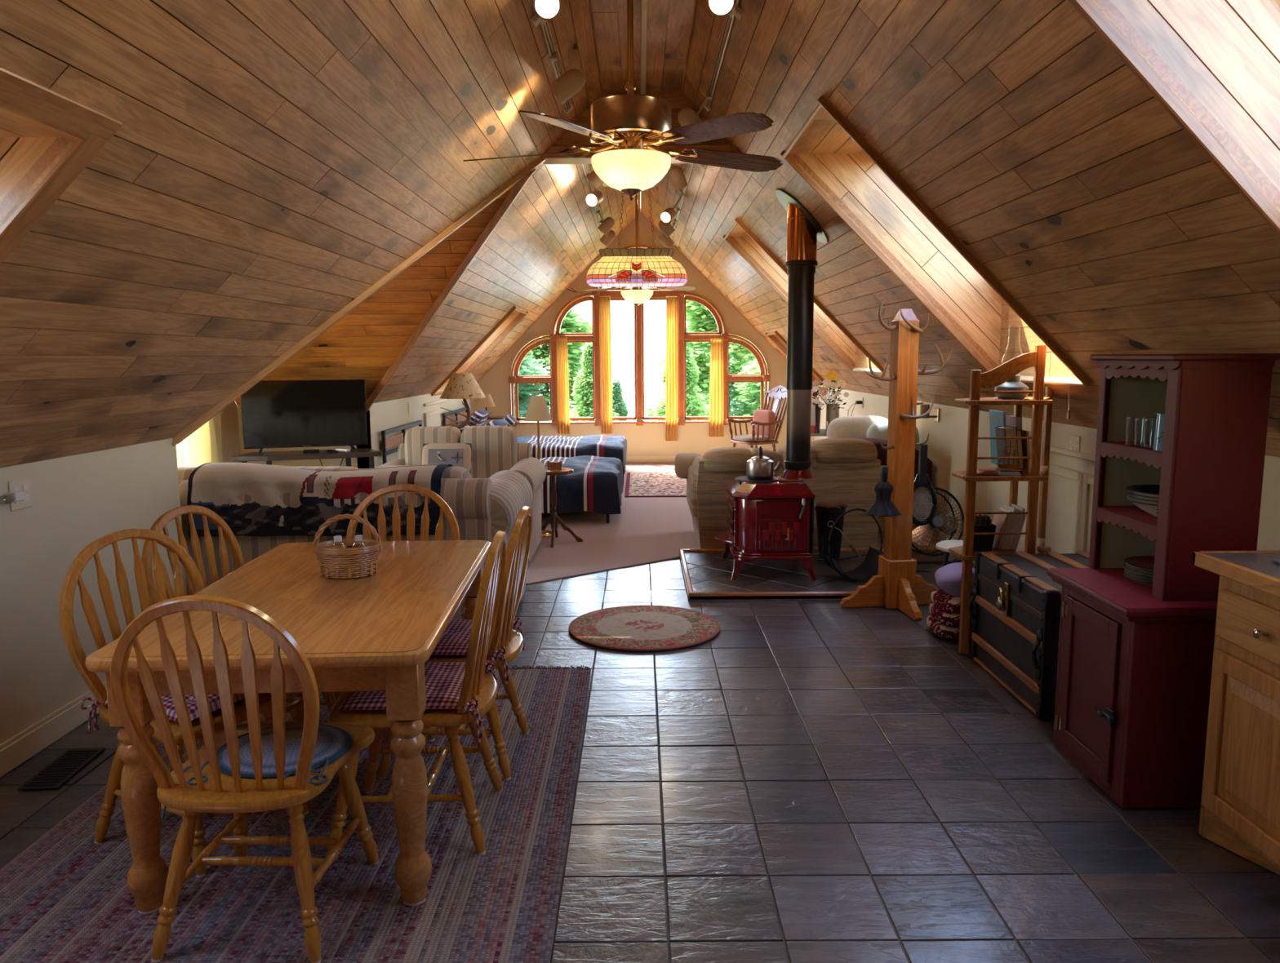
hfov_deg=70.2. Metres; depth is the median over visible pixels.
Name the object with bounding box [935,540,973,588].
round stool
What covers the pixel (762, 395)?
window
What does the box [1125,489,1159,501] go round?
bowl
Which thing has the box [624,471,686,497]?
rug
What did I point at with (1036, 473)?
shelf rack
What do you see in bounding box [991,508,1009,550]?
book
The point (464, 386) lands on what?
lamp
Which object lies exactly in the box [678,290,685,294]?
trim
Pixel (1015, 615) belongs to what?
trunk
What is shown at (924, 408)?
wall sconce
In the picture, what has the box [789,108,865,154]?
shaft
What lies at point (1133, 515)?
shelf
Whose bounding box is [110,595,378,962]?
dining chair
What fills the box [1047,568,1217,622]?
countertop
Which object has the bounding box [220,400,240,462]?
wall
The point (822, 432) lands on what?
table
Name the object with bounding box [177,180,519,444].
trim
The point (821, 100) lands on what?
trim
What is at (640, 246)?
trim
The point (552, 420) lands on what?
trim
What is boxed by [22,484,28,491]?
socket
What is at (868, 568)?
holder
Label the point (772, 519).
wood stove
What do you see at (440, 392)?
trim
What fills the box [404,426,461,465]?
cushion
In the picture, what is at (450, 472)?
cushion
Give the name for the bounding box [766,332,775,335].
trim
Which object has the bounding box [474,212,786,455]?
wall
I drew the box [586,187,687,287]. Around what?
glass pendant
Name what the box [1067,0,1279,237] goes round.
trim
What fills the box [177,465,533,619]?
sofa
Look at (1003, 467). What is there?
model ship
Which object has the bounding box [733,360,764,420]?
tree
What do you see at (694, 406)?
tree
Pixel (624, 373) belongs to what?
lake
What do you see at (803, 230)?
pipe
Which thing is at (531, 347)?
window
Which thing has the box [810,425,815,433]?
box
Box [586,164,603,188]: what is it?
spotlight
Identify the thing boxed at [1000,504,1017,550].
book
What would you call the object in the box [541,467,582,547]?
side table
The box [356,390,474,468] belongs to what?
wall
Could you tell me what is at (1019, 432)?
book
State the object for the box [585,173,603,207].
spotlight
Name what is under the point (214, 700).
seat cushion
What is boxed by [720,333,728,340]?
trim
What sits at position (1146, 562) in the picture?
plate
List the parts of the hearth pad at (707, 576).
moulding, moulding, moulding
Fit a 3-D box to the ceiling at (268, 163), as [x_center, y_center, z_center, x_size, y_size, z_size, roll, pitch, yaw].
[-0.524,-1.527,5.115,5.970,2.438,15.750,0,8,0]
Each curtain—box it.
[175,412,222,466]
[556,337,569,434]
[600,296,612,434]
[665,296,677,440]
[709,337,724,436]
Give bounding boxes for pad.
[160,724,352,818]
[679,547,974,602]
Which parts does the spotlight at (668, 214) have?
swivel arm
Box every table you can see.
[84,540,491,914]
[486,415,506,419]
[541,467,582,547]
[810,429,826,435]
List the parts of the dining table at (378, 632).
leg, leg, leg, leg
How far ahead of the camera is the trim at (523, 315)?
11.42 m
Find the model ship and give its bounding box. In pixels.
[995,440,1022,474]
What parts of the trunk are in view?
lid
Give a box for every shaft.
[0,106,75,137]
[0,137,61,226]
[431,306,513,393]
[437,377,450,391]
[454,312,520,373]
[728,223,749,236]
[733,236,856,362]
[738,218,884,369]
[773,334,818,379]
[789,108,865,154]
[796,152,1003,365]
[824,96,1094,382]
[854,346,877,368]
[999,299,1077,378]
[1109,0,1279,191]
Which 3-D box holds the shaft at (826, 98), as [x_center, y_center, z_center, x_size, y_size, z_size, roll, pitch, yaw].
[1.513,-1.123,4.288,1.314,1.314,0.042,0,8,0]
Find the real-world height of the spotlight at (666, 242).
0.332 m
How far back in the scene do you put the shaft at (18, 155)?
2.33 m
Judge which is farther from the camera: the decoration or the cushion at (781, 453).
the decoration
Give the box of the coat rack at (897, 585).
[840,298,953,621]
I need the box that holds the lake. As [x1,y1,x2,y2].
[529,364,739,421]
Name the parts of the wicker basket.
handle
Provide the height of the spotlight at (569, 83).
0.226 m
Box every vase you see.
[814,402,821,433]
[825,404,839,433]
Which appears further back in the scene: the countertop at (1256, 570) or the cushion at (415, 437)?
the cushion at (415, 437)
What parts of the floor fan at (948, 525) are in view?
blade, motor, blade, blade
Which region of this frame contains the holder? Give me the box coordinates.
[822,508,884,581]
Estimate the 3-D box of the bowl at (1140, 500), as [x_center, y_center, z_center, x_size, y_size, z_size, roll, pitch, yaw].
[1.875,0.083,3.237,0.273,0.058,0.273,0,8,0]
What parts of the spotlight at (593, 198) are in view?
swivel arm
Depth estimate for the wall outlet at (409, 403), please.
9.40 m
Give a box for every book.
[989,409,1005,464]
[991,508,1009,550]
[995,425,1019,468]
[997,506,1013,550]
[998,471,1020,476]
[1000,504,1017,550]
[1004,514,1017,550]
[1005,414,1022,430]
[1007,507,1022,550]
[1010,503,1025,549]
[1013,514,1026,549]
[1016,429,1024,468]
[1021,430,1030,468]
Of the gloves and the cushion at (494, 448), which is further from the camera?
the cushion at (494, 448)
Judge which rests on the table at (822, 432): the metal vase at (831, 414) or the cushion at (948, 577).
the metal vase at (831, 414)
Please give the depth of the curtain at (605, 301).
12.99 m
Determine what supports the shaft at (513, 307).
attached to the ceiling at (268, 163)
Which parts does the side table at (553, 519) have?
leg, leg, leg, leg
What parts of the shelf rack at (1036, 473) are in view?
post, arched rail, post, post, post, post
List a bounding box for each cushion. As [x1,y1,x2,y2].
[80,693,244,733]
[288,466,358,471]
[337,657,499,742]
[375,465,471,478]
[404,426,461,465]
[431,617,525,684]
[460,426,517,478]
[702,447,781,473]
[753,409,774,437]
[777,445,816,468]
[810,438,877,463]
[934,562,974,597]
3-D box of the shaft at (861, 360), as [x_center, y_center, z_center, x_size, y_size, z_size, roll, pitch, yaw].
[2.183,-1.368,8.576,0.042,0.620,1.160,0,8,0]
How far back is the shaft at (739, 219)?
7.95 m
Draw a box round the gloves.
[816,502,848,510]
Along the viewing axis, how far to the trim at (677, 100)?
6.10 m
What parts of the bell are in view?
umbrella handle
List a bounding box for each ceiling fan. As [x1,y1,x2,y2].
[462,0,783,200]
[583,194,696,307]
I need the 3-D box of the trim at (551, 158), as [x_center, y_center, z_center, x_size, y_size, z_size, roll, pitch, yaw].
[0.017,-2.198,6.190,1.370,0.035,0.200,0,8,0]
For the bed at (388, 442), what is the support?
on the floor
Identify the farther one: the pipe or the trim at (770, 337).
the trim at (770, 337)
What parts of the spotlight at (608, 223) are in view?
swivel arm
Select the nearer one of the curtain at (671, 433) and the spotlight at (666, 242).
the spotlight at (666, 242)
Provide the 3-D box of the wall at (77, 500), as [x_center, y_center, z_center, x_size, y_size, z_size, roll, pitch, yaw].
[-2.425,0.817,1.149,0.100,1.150,7.260,0,8,0]
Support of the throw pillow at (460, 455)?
on the loveseat at (495, 449)
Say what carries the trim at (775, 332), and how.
attached to the wall at (947, 442)
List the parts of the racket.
handle, head frame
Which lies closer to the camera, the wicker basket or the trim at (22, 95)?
the trim at (22, 95)
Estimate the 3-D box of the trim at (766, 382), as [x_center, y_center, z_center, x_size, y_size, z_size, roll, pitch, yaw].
[1.813,-1.176,13.109,0.039,0.620,0.078,0,8,0]
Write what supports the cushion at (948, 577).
on the quilt at (947, 602)
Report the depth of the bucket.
6.66 m
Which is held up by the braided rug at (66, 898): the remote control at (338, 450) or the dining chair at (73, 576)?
the dining chair at (73, 576)
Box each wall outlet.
[8,477,32,511]
[408,402,410,413]
[847,397,863,416]
[1068,434,1079,452]
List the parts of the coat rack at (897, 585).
post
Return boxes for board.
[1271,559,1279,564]
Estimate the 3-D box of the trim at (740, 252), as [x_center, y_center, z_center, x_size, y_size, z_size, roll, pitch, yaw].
[1.495,-1.772,9.085,1.349,1.349,0.022,0,8,0]
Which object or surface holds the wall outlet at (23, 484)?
attached to the wall at (77, 500)
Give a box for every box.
[302,448,319,453]
[547,460,562,470]
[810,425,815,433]
[960,514,996,551]
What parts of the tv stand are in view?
leg, leg, leg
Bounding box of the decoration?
[567,288,589,293]
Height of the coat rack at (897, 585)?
1.851 m
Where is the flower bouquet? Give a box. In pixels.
[811,369,851,410]
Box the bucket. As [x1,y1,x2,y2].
[814,506,845,560]
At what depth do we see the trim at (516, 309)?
10.84 m
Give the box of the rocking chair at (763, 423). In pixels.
[725,385,786,452]
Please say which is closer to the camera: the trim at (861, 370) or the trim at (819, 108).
the trim at (819, 108)
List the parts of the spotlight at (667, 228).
swivel arm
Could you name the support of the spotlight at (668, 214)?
attached to the track at (683, 191)
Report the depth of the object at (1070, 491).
5.16 m
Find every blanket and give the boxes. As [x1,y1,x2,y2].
[186,462,453,537]
[859,438,932,495]
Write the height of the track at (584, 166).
0.092 m
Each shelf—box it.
[1099,506,1157,524]
[1103,441,1162,453]
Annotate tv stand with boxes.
[231,448,382,468]
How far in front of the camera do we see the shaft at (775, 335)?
12.31 m
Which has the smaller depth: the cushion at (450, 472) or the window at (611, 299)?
the cushion at (450, 472)
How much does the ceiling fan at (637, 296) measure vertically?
1.454 m
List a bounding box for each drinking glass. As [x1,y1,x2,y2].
[1124,416,1146,445]
[1133,417,1156,447]
[1142,418,1155,448]
[1146,417,1154,444]
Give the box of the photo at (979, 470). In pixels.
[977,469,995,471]
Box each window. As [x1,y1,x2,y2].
[514,339,551,377]
[515,382,551,420]
[555,296,593,335]
[567,341,595,420]
[599,248,659,290]
[600,297,636,420]
[641,297,678,419]
[684,295,722,334]
[684,340,711,419]
[727,337,764,376]
[727,380,764,419]
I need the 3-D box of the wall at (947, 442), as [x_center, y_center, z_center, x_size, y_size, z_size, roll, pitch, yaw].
[2.491,0.214,5.355,0.100,1.150,15.750,0,8,0]
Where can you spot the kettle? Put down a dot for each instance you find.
(760, 467)
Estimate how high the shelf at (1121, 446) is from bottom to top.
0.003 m
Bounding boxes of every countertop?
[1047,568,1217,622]
[1191,550,1279,597]
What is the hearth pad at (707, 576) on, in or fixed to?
on the floor
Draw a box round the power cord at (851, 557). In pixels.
[817,554,930,573]
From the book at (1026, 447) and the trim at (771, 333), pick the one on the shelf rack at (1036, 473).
the book at (1026, 447)
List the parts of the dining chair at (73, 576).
leg, leg, seat, leg, leg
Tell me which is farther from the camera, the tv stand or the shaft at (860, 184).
the tv stand
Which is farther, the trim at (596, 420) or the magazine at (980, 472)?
the trim at (596, 420)
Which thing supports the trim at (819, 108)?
attached to the ceiling at (268, 163)
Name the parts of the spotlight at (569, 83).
swivel arm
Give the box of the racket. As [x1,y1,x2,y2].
[912,438,937,525]
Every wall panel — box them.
[423,399,447,426]
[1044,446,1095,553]
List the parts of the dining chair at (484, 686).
leg, leg, seat, leg, leg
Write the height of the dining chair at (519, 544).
0.967 m
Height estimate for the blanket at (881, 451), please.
0.454 m
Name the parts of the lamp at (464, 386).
lamp shade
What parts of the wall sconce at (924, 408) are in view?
plate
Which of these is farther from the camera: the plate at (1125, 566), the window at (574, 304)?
the window at (574, 304)
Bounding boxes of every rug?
[0,665,591,962]
[568,604,719,651]
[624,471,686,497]
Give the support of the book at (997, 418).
on the shelf rack at (1036, 473)
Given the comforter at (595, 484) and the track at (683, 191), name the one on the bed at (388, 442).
the comforter at (595, 484)
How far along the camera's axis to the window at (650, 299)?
13.03 m
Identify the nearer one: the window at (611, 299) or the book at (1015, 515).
the book at (1015, 515)
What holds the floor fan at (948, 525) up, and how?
on the hearth pad at (707, 576)
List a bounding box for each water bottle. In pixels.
[332,535,345,547]
[351,534,365,547]
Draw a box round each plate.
[1123,567,1152,580]
[1123,570,1152,583]
[1123,573,1152,586]
[1124,555,1154,571]
[1124,562,1153,574]
[1124,564,1153,577]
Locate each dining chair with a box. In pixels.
[58,528,308,877]
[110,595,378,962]
[141,505,336,773]
[327,530,507,855]
[328,484,460,741]
[378,506,533,780]
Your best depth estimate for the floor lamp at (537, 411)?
7.68 m
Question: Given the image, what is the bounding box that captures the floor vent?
[17,747,105,790]
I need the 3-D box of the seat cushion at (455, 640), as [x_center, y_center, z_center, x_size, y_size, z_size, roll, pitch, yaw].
[-0.682,0.628,3.463,0.439,0.136,0.452,0,8,2]
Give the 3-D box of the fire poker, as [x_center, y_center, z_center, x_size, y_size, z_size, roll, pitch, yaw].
[1.433,0.438,6.243,0.306,0.345,0.024,-1,8,-5]
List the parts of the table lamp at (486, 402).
lamp shade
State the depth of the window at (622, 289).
12.92 m
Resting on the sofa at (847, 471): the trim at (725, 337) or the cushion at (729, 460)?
the cushion at (729, 460)
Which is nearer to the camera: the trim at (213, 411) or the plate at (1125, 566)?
the plate at (1125, 566)
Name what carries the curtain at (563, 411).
hanging from the wall at (647, 439)
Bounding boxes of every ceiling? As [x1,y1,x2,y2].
[0,0,1279,467]
[591,0,694,91]
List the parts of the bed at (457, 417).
headboard frame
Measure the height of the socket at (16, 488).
0.026 m
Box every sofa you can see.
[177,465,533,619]
[674,438,880,549]
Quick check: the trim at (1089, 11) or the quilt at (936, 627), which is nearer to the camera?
the trim at (1089, 11)
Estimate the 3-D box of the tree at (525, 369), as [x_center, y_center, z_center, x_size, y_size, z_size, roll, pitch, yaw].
[-3.528,-2.462,23.125,3.833,8.331,3.760,-3,8,-19]
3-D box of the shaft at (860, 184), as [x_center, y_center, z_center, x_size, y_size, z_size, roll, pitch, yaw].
[1.512,-1.280,5.439,1.314,1.314,0.042,0,8,0]
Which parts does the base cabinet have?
door, drawer, raised panel, knob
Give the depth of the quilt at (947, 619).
4.90 m
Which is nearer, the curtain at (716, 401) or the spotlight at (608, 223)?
the spotlight at (608, 223)
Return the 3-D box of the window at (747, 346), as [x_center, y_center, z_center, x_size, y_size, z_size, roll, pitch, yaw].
[1.509,-1.776,13.086,0.560,0.560,0.070,0,8,0]
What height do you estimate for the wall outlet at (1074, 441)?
0.116 m
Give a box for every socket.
[13,485,19,491]
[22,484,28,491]
[24,494,29,502]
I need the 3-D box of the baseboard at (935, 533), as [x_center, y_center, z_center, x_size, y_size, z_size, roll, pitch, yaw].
[2.438,0.731,5.418,0.014,0.110,15.736,0,8,0]
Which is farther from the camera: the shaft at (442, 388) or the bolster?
the shaft at (442, 388)
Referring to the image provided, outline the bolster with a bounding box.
[877,448,922,533]
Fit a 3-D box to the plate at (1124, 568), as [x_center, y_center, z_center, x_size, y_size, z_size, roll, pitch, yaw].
[1.887,0.335,3.272,0.269,0.019,0.269,0,8,0]
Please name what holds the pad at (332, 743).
on the dining chair at (222, 793)
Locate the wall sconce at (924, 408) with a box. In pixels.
[920,404,940,422]
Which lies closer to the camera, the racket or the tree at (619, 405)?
the racket
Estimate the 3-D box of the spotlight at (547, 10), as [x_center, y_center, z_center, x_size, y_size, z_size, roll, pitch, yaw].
[-0.394,-2.022,3.852,0.130,0.164,0.200,0,8,0]
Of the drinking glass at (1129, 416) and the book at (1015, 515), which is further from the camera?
the book at (1015, 515)
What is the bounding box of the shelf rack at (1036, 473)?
[948,344,1053,654]
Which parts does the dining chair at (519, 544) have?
leg, seat, leg, leg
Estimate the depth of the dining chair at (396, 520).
4.01 m
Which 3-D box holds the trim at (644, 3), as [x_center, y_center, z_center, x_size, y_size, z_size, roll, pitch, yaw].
[0.025,-1.983,1.627,0.035,0.020,8.960,0,8,0]
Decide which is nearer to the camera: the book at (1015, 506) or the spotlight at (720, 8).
the spotlight at (720, 8)
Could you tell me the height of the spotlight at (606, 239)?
0.287 m
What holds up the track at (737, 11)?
attached to the ceiling at (268, 163)
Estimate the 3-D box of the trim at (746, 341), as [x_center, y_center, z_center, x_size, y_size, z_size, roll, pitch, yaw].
[1.528,-1.798,13.024,0.600,0.600,0.078,0,8,0]
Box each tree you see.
[514,342,551,421]
[517,306,614,421]
[568,342,618,421]
[611,380,629,421]
[644,295,759,420]
[653,322,707,420]
[702,318,751,412]
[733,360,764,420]
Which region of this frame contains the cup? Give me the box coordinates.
[1152,413,1164,451]
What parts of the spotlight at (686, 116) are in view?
swivel arm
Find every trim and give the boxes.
[0,66,122,144]
[0,133,108,264]
[172,157,545,446]
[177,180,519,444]
[365,168,535,412]
[431,306,516,395]
[433,391,443,395]
[466,311,528,373]
[508,376,515,383]
[511,335,551,377]
[511,379,515,417]
[515,289,763,419]
[515,308,527,314]
[515,420,733,424]
[540,151,742,164]
[546,91,738,152]
[549,333,556,341]
[551,293,593,335]
[551,419,557,426]
[591,288,599,295]
[594,418,601,426]
[596,244,653,288]
[635,418,643,426]
[640,0,648,94]
[677,418,684,425]
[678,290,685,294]
[684,293,725,334]
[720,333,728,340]
[722,235,854,369]
[723,417,728,425]
[724,222,737,239]
[726,334,768,376]
[734,217,884,373]
[762,374,769,382]
[764,332,817,386]
[764,377,768,409]
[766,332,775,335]
[773,330,831,389]
[779,150,992,371]
[782,104,822,158]
[817,95,1091,386]
[852,368,881,373]
[1020,375,1084,386]
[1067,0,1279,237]
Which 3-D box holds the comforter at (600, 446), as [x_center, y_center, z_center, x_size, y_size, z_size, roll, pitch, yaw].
[-1.045,-0.352,11.661,1.735,0.399,1.615,0,8,0]
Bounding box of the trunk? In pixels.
[968,546,1089,719]
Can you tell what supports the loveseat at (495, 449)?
on the floor
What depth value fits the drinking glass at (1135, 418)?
3.23 m
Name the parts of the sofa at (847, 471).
arm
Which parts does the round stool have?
leg, stool seat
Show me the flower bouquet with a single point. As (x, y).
(831, 375)
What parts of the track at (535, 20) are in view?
rail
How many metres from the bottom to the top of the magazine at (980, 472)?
0.018 m
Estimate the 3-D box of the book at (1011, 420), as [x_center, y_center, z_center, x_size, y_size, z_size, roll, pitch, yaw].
[2.047,-0.224,4.997,0.043,0.271,0.160,0,8,0]
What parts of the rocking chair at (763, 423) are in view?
arm post, armrest, arm post, seat, post, armrest, leg, crest rail, post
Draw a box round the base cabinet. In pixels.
[1198,575,1279,875]
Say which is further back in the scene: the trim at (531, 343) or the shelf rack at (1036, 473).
the trim at (531, 343)
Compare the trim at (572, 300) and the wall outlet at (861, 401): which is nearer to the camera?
the wall outlet at (861, 401)
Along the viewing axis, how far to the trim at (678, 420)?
13.12 m
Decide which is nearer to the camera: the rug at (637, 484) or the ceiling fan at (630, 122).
the ceiling fan at (630, 122)
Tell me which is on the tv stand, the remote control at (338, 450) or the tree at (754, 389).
the remote control at (338, 450)
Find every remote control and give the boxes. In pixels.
[326,449,337,453]
[335,448,350,452]
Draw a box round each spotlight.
[532,0,560,20]
[549,51,585,104]
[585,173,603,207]
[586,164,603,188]
[595,209,614,235]
[599,220,615,246]
[658,207,680,237]
[658,218,677,248]
[660,193,684,222]
[669,163,693,190]
[677,91,712,126]
[706,0,735,17]
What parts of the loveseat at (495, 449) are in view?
arm, arm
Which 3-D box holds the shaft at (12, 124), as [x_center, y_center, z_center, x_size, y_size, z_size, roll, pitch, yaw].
[-1.735,-0.822,1.774,0.620,0.042,1.140,0,8,0]
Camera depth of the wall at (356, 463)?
8.00 m
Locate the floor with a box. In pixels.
[0,462,1279,962]
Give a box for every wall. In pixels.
[0,438,186,744]
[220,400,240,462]
[237,405,371,469]
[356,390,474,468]
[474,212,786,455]
[810,384,1279,551]
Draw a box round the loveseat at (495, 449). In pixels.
[374,426,546,564]
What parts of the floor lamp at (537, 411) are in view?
lamp shade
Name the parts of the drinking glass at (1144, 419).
glass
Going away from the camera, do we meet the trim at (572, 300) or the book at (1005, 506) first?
the book at (1005, 506)
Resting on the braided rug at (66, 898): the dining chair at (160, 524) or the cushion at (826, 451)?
the dining chair at (160, 524)
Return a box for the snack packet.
[346,545,359,547]
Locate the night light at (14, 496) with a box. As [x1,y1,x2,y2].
[0,491,24,505]
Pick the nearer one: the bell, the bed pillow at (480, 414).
the bell
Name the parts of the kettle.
lid, knob, spout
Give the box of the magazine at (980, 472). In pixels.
[976,469,999,475]
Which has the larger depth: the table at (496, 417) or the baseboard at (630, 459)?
the baseboard at (630, 459)
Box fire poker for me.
[827,520,864,561]
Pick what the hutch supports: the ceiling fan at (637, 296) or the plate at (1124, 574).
the plate at (1124, 574)
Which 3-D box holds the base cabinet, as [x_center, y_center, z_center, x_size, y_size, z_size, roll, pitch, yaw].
[2.088,0.841,1.804,0.704,0.872,2.145,0,8,0]
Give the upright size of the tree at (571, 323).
8.440 m
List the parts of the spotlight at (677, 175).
swivel arm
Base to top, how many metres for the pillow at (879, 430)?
0.328 m
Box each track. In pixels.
[530,13,573,114]
[581,164,601,224]
[672,164,693,227]
[703,0,743,111]
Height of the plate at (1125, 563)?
0.019 m
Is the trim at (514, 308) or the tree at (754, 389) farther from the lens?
the tree at (754, 389)
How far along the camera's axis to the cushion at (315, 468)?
4.98 m
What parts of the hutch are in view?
door panel, door, panel, cornice, scalloped trim, panel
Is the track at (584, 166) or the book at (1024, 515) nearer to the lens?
the book at (1024, 515)
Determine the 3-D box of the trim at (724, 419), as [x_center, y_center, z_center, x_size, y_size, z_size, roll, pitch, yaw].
[1.215,-0.862,13.133,0.100,0.100,0.044,0,8,0]
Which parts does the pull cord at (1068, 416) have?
cord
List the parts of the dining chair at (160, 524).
leg, leg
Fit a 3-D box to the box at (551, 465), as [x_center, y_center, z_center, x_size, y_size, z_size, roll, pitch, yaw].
[-0.701,-0.136,7.510,0.118,0.075,0.060,0,8,0]
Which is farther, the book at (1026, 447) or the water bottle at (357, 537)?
the book at (1026, 447)
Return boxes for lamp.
[440,373,491,428]
[477,394,494,417]
[524,382,551,537]
[995,329,1028,399]
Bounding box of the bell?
[864,448,901,516]
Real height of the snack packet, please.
0.085 m
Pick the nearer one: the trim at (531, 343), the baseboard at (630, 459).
the trim at (531, 343)
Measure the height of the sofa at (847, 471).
0.860 m
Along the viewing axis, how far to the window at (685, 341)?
13.11 m
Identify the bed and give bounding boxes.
[381,420,609,523]
[442,407,570,446]
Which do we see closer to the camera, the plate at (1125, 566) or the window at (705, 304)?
the plate at (1125, 566)
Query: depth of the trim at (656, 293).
13.03 m
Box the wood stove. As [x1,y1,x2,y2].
[714,466,816,580]
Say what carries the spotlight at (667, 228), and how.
attached to the track at (683, 191)
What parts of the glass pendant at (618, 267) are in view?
pane, pane, pane, pane, pane, pane, crown pane, pane, pane, crown pane, pane, pane, pane, crown pane, pane, crown pane, pane, crown pane, pane, chain, crown pane, pane, crown pane, pane, pane, crown pane, pane, pane, pane, crown pane, pane, pane, pane, pane, pane, pane, crown pane, pane, pane, pane, pane, pane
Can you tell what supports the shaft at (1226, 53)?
attached to the ceiling at (268, 163)
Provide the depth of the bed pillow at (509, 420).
11.72 m
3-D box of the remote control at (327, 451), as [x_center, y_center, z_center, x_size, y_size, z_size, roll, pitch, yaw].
[-2.474,-0.243,7.330,0.044,0.018,0.140,-7,10,-40]
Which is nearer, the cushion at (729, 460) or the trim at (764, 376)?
the cushion at (729, 460)
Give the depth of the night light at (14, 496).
3.41 m
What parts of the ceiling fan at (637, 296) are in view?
blade, down rod, lamp shade, blade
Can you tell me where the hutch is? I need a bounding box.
[1047,353,1279,808]
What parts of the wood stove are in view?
leg, door glass, door, leg, cook plate, plate, door, door handle, leg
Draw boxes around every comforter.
[516,435,626,474]
[535,455,623,514]
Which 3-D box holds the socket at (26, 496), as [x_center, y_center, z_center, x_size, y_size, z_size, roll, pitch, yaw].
[-2.372,0.064,3.524,0.003,0.026,0.028,0,8,0]
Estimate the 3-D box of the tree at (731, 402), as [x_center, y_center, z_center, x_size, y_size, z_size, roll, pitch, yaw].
[3.587,-5.429,31.575,6.066,11.843,6.095,-4,9,-27]
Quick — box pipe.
[775,188,828,471]
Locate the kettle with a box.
[746,446,780,479]
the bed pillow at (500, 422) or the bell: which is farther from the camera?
the bed pillow at (500, 422)
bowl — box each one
[1124,497,1158,516]
[1125,484,1159,497]
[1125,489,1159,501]
[1125,493,1158,504]
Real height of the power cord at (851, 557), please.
0.032 m
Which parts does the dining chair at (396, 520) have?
leg, leg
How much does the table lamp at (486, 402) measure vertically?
0.315 m
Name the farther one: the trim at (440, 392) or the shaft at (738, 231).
the trim at (440, 392)
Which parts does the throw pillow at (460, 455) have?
grey panel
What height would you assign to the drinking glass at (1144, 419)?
0.101 m
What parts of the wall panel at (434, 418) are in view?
cap rail, panel frame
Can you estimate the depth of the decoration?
12.84 m
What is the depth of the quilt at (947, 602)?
4.93 m
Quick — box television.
[240,379,368,453]
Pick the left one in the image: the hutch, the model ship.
the model ship
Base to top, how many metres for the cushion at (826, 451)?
0.196 m
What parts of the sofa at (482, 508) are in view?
panel, arm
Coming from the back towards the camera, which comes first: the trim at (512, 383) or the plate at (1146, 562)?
the trim at (512, 383)
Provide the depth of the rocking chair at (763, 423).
11.88 m
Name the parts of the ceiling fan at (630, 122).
blade, blade, blade, lamp shade, down rod, plate, blade, blade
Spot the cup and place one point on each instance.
(1158, 436)
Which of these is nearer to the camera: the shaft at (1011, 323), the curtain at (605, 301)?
the shaft at (1011, 323)
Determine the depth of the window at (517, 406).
13.13 m
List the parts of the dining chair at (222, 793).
leg, leg, seat, leg, leg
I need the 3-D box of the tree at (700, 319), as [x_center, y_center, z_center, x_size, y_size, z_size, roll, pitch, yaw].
[2.325,-3.152,24.371,5.791,9.291,5.687,7,11,44]
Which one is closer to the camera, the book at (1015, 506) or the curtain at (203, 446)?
the book at (1015, 506)
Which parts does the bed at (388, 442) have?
headboard frame, leg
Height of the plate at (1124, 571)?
0.019 m
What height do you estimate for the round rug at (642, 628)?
0.012 m
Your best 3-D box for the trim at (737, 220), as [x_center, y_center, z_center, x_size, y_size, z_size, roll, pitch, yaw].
[1.496,-1.621,7.975,1.349,1.349,0.022,0,8,0]
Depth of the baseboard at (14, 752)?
3.61 m
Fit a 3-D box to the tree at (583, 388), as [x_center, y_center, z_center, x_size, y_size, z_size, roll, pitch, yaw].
[-1.049,-0.417,19.729,2.409,5.164,2.421,-4,9,-27]
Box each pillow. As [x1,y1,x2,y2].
[422,443,471,472]
[466,408,488,426]
[484,418,506,426]
[502,414,515,426]
[826,416,888,438]
[866,421,919,449]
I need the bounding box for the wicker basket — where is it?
[311,514,382,578]
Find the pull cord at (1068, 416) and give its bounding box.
[1066,373,1071,419]
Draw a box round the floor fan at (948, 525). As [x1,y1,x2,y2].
[911,487,964,564]
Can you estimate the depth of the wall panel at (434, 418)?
10.49 m
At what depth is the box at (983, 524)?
4.71 m
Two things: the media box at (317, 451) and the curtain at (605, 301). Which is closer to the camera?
the media box at (317, 451)
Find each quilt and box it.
[926,614,972,639]
[928,602,971,627]
[930,588,973,613]
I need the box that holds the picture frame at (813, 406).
[810,402,815,425]
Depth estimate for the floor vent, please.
3.42 m
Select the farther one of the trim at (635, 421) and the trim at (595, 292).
the trim at (635, 421)
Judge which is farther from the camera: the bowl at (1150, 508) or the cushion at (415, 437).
the cushion at (415, 437)
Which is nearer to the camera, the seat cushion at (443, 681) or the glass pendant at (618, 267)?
the seat cushion at (443, 681)
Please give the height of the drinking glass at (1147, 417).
0.101 m
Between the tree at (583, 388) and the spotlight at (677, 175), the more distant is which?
the tree at (583, 388)
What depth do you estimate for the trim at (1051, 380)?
4.69 m
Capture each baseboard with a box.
[0,680,106,777]
[626,455,702,462]
[932,528,975,564]
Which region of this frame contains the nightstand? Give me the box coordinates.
[453,426,470,432]

